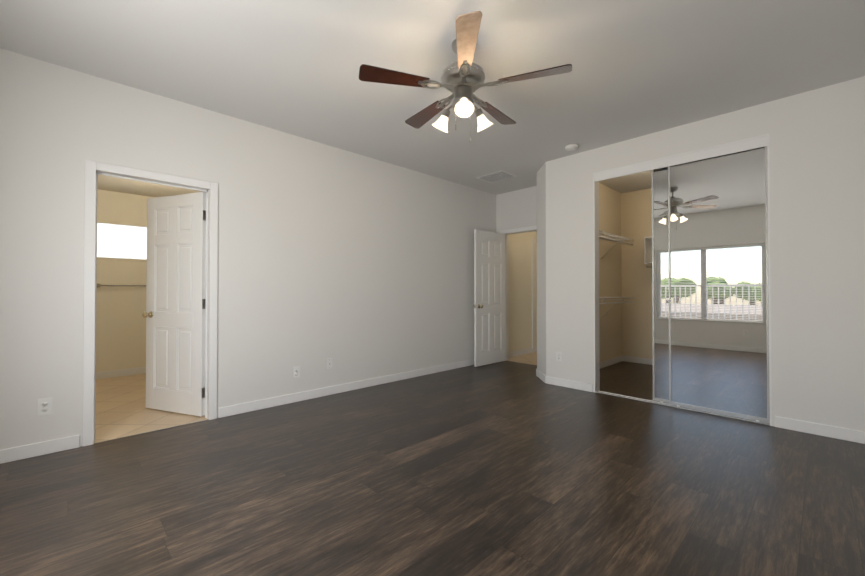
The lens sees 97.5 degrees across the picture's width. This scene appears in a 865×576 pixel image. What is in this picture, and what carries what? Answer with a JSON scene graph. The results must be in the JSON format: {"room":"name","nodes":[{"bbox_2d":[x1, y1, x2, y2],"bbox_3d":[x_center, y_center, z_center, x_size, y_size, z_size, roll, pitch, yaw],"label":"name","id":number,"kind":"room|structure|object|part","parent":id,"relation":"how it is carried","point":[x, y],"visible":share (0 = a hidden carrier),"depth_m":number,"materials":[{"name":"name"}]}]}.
{"room":"empty bedroom","nodes":[
{"label":"empty bedroom","id":0,"kind":"room"},
{"bbox_2d":[96,189,156,371],"bbox_3d":[-4.168,-0.190,5.170,3.040,2.740,0.120,1,-1,-44],"label":"wall","id":1,"kind":"structure","parent":0,"point":[120,331],"depth_m":5.07,"materials":[{"name":"beige paint"}]},
{"bbox_2d":[96,367,145,378],"bbox_3d":[-4.121,1.135,5.109,2.800,0.090,0.013,1,-1,-44],"label":"baseboard","id":2,"kind":"structure","parent":1,"relation":"attached to","point":[141,370],"depth_m":5.06,"materials":[{"name":"white wood"}]},
{"bbox_2d":[97,284,145,286],"bbox_3d":[-4.095,-0.030,5.107,0.652,0.052,0.068,1,-1,-44],"label":"towel rail","id":3,"kind":"object","parent":1,"relation":"attached to","point":[99,285],"visible":0.56,"depth_m":5.01,"materials":[{"name":"silver metal"}]},
{"bbox_2d":[97,220,146,261],"bbox_3d":[-4.180,-0.621,5.064,0.700,0.510,0.019,1,-1,-44],"label":"bathroom window","id":4,"kind":"structure","parent":1,"relation":"in","point":[118,241],"depth_m":5.08,"materials":[{"name":"white glass"}]},
{"bbox_2d":[98,175,202,197],"bbox_3d":[-3.203,-1.429,4.188,2.800,0.280,2.650,1,-1,-44],"label":"ceiling","id":5,"kind":"structure","parent":0,"point":[115,184],"depth_m":4.89,"materials":[{"name":"beige paint"}]},
{"bbox_2d":[94,373,208,443],"bbox_3d":[-3.203,1.199,4.163,3.040,0.063,2.890,1,-1,-44],"label":"floor","id":6,"kind":"structure","parent":0,"point":[122,411],"depth_m":3.52,"materials":[{"name":"beige tile"}]},
{"bbox_2d":[0,48,495,449],"bbox_3d":[-0.559,-0.193,4.813,7.420,2.740,0.120,1,-1,-44],"label":"wall","id":7,"kind":"structure","parent":0,"point":[355,267],"depth_m":3.59,"materials":[{"name":"paint"}]},
{"bbox_2d":[0,435,79,463],"bbox_3d":[-2.815,1.109,2.516,0.700,0.090,0.013,1,-1,-44],"label":"baseboard","id":8,"kind":"structure","parent":7,"relation":"attached to","point":[58,445],"depth_m":2.61,"materials":[{"name":"white wood"}]},
{"bbox_2d":[37,397,51,415],"bbox_3d":[-2.696,0.826,2.639,0.072,0.116,0.008,1,-1,-44],"label":"electrical outlet","id":9,"kind":"object","parent":7,"relation":"attached to","point":[44,406],"visible":1,"depth_m":2.64,"materials":[{"name":"white plastic"}]},
{"bbox_2d":[82,160,217,446],"bbox_3d":[-2.285,0.110,3.134,0.880,2.100,0.148,1,-1,-44],"label":"door frame","id":10,"kind":"structure","parent":7,"relation":"attached to","point":[94,170],"depth_m":2.93,"materials":[{"name":"white wood"}]},
{"bbox_2d":[143,192,205,416],"bbox_3d":[-2.407,0.143,3.553,0.764,2.018,0.167,0,-1,21],"label":"bathroom door","id":11,"kind":"structure","parent":7,"relation":"in","point":[174,314],"depth_m":3.53,"materials":[{"name":"white wood"}]},
{"bbox_2d":[293,366,299,378],"bbox_3d":[-1.397,0.868,3.900,0.072,0.116,0.008,1,-1,-44],"label":"electrical outlet","id":12,"kind":"object","parent":7,"relation":"attached to","point":[296,372],"visible":1,"depth_m":3.90,"materials":[{"name":"white plastic"}]},
{"bbox_2d":[326,358,331,369],"bbox_3d":[-1.131,0.830,4.157,0.072,0.116,0.011,1,-1,-44],"label":"electrical outlet","id":13,"kind":"object","parent":7,"relation":"attached to","point":[329,363],"visible":1,"depth_m":4.16,"materials":[{"name":"white plastic"}]},
{"bbox_2d":[218,359,473,417],"bbox_3d":[-0.421,1.132,4.837,4.150,0.090,0.020,1,-1,-44],"label":"baseboard","id":14,"kind":"structure","parent":7,"relation":"attached to","point":[231,410],"depth_m":4.15,"materials":[{"name":"white wood"}]},
{"bbox_2d":[0,361,864,575],"bbox_3d":[1.040,1.190,3.153,7.420,0.060,4.470,1,-1,-44],"label":"floor","id":15,"kind":"structure","parent":0,"point":[506,468],"depth_m":2.15,"materials":[{"name":"brown wood"}]},
{"bbox_2d":[624,356,651,364],"bbox_3d":[4.082,1.135,5.161,0.017,0.090,2.870,1,-1,-44],"label":"baseboard","id":16,"kind":"structure","parent":15,"relation":"on","point":[626,358],"depth_m":6.01,"materials":[{"name":"white wood"}]},
{"bbox_2d":[0,0,864,194],"bbox_3d":[-0.093,-1.630,4.096,7.770,0.120,7.360,1,-1,-44],"label":"ceiling","id":17,"kind":"structure","parent":0,"point":[639,67],"depth_m":2.64,"materials":[{"name":"paint"}]},
{"bbox_2d":[359,11,571,142],"bbox_3d":[0.204,-1.258,2.500,1.270,0.656,1.279,1,-1,-44],"label":"ceiling fan","id":18,"kind":"object","parent":17,"relation":"hanging from","point":[462,78],"visible":1,"depth_m":2.36,"materials":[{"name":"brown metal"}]},
{"bbox_3d":[0.196,-1.102,2.493,0.399,0.113,0.396,1,-1,-44],"label":"lamp shade","id":19,"kind":"part","parent":18,"relation":"part of","materials":[{"name":"white glass"}]},
{"bbox_2d":[476,170,515,182],"bbox_3d":[0.890,-1.549,5.314,0.360,0.018,0.460,1,-1,-44],"label":"ceiling vent","id":20,"kind":"object","parent":17,"relation":"in","point":[496,176],"visible":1,"depth_m":5.30,"materials":[{"name":"white metal"}]},
{"bbox_2d":[565,144,577,150],"bbox_3d":[1.539,-1.550,4.202,0.132,0.038,0.132,1,-1,-44],"label":"smoke detector","id":21,"kind":"object","parent":17,"relation":"attached to","point":[571,147],"visible":1,"depth_m":4.17,"materials":[{"name":"white plastic"}]},
{"bbox_2d":[496,186,536,232],"bbox_3d":[1.480,-0.182,5.957,0.120,2.740,1.080,1,-1,-44],"label":"wall","id":22,"kind":"structure","parent":0,"point":[516,209],"depth_m":6.03,"materials":[{"name":"paint"}]},
{"bbox_2d":[473,229,505,366],"bbox_3d":[0.909,0.152,5.927,0.753,2.048,0.167,1,-1,-43],"label":"entry door","id":23,"kind":"structure","parent":22,"relation":"in","point":[489,305],"depth_m":5.88,"materials":[{"name":"white wood"}]},
{"bbox_2d":[500,225,536,359],"bbox_3d":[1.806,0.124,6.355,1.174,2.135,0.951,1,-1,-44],"label":"door frame","id":24,"kind":"structure","parent":22,"relation":"attached to","point":[520,230],"depth_m":6.26,"materials":[{"name":"white wood"}]},
{"bbox_2d":[506,352,536,364],"bbox_3d":[2.000,1.223,6.449,1.450,0.060,1.080,1,-1,-44],"label":"floor","id":25,"kind":"structure","parent":0,"point":[530,358],"depth_m":6.42,"materials":[{"name":"beige tile"}]},
{"bbox_2d":[508,231,536,351],"bbox_3d":[1.978,-0.177,6.442,1.270,2.740,1.080,1,-1,-44],"label":"wall","id":26,"kind":"structure","parent":0,"point":[520,289],"depth_m":6.82,"materials":[{"name":"beige paint"}]},
{"bbox_2d":[509,347,536,356],"bbox_3d":[1.608,1.151,6.810,1.270,0.090,0.017,1,-1,-44],"label":"baseboard","id":27,"kind":"structure","parent":26,"relation":"attached to","point":[530,350],"depth_m":6.78,"materials":[{"name":"white wood"}]},
{"bbox_2d":[599,183,651,361],"bbox_3d":[3.321,-0.197,4.435,2.140,2.740,2.870,1,-1,-44],"label":"closet wall","id":28,"kind":"structure","parent":0,"point":[625,329],"depth_m":6.00,"materials":[{"name":"paint"}]},
{"bbox_2d":[600,356,623,368],"bbox_3d":[2.313,1.138,5.431,2.100,0.090,0.017,1,-1,-44],"label":"baseboard","id":29,"kind":"structure","parent":28,"relation":"attached to","point":[609,362],"depth_m":5.85,"materials":[{"name":"white wood"}]},
{"bbox_2d":[644,236,651,267],"bbox_3d":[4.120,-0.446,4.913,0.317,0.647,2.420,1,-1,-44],"label":"electrical panel","id":30,"kind":"object","parent":28,"relation":"attached to","point":[647,240],"depth_m":5.73,"materials":[{"name":"white metal"}]},
{"bbox_2d":[536,76,864,431],"bbox_3d":[2.382,-0.203,3.802,0.150,2.740,3.270,1,-1,-44],"label":"wall","id":31,"kind":"structure","parent":0,"point":[817,201],"depth_m":3.10,"materials":[{"name":"paint"}]},
{"bbox_2d":[556,351,561,361],"bbox_3d":[1.520,0.824,4.565,0.008,0.116,0.072,1,-1,-44],"label":"electrical outlet","id":32,"kind":"object","parent":31,"relation":"attached to","point":[558,356],"visible":1,"depth_m":4.56,"materials":[{"name":"white plastic"}]},
{"bbox_2d":[544,375,591,391],"bbox_3d":[1.595,1.128,4.481,0.013,0.090,0.579,1,-1,-44],"label":"baseboard","id":33,"kind":"structure","parent":31,"relation":"attached to","point":[583,386],"depth_m":4.47,"materials":[{"name":"white wood"}]},
{"bbox_2d":[651,167,668,402],"bbox_3d":[2.523,-0.044,3.639,0.024,2.411,0.748,1,-1,-44],"label":"mirror door","id":34,"kind":"structure","parent":31,"relation":"in","point":[660,307],"depth_m":3.85,"materials":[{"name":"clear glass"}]},
{"bbox_2d":[593,134,771,425],"bbox_3d":[2.378,-0.068,3.783,0.120,2.470,1.490,1,-1,-44],"label":"trim","id":35,"kind":"structure","parent":31,"relation":"attached to","point":[761,141],"depth_m":3.79,"materials":[{"name":"white"}]},
{"bbox_2d":[668,146,769,421],"bbox_3d":[2.610,-0.046,3.507,0.024,2.411,0.748,1,-1,-44],"label":"mirror door","id":36,"kind":"structure","parent":31,"relation":"in","point":[718,285],"depth_m":3.48,"materials":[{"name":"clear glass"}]},
{"bbox_2d":[775,416,864,443],"bbox_3d":[3.149,1.113,2.882,0.013,0.090,0.820,1,-1,-44],"label":"baseboard","id":37,"kind":"structure","parent":31,"relation":"attached to","point":[846,434],"depth_m":2.98,"materials":[{"name":"white wood"}]}
]}

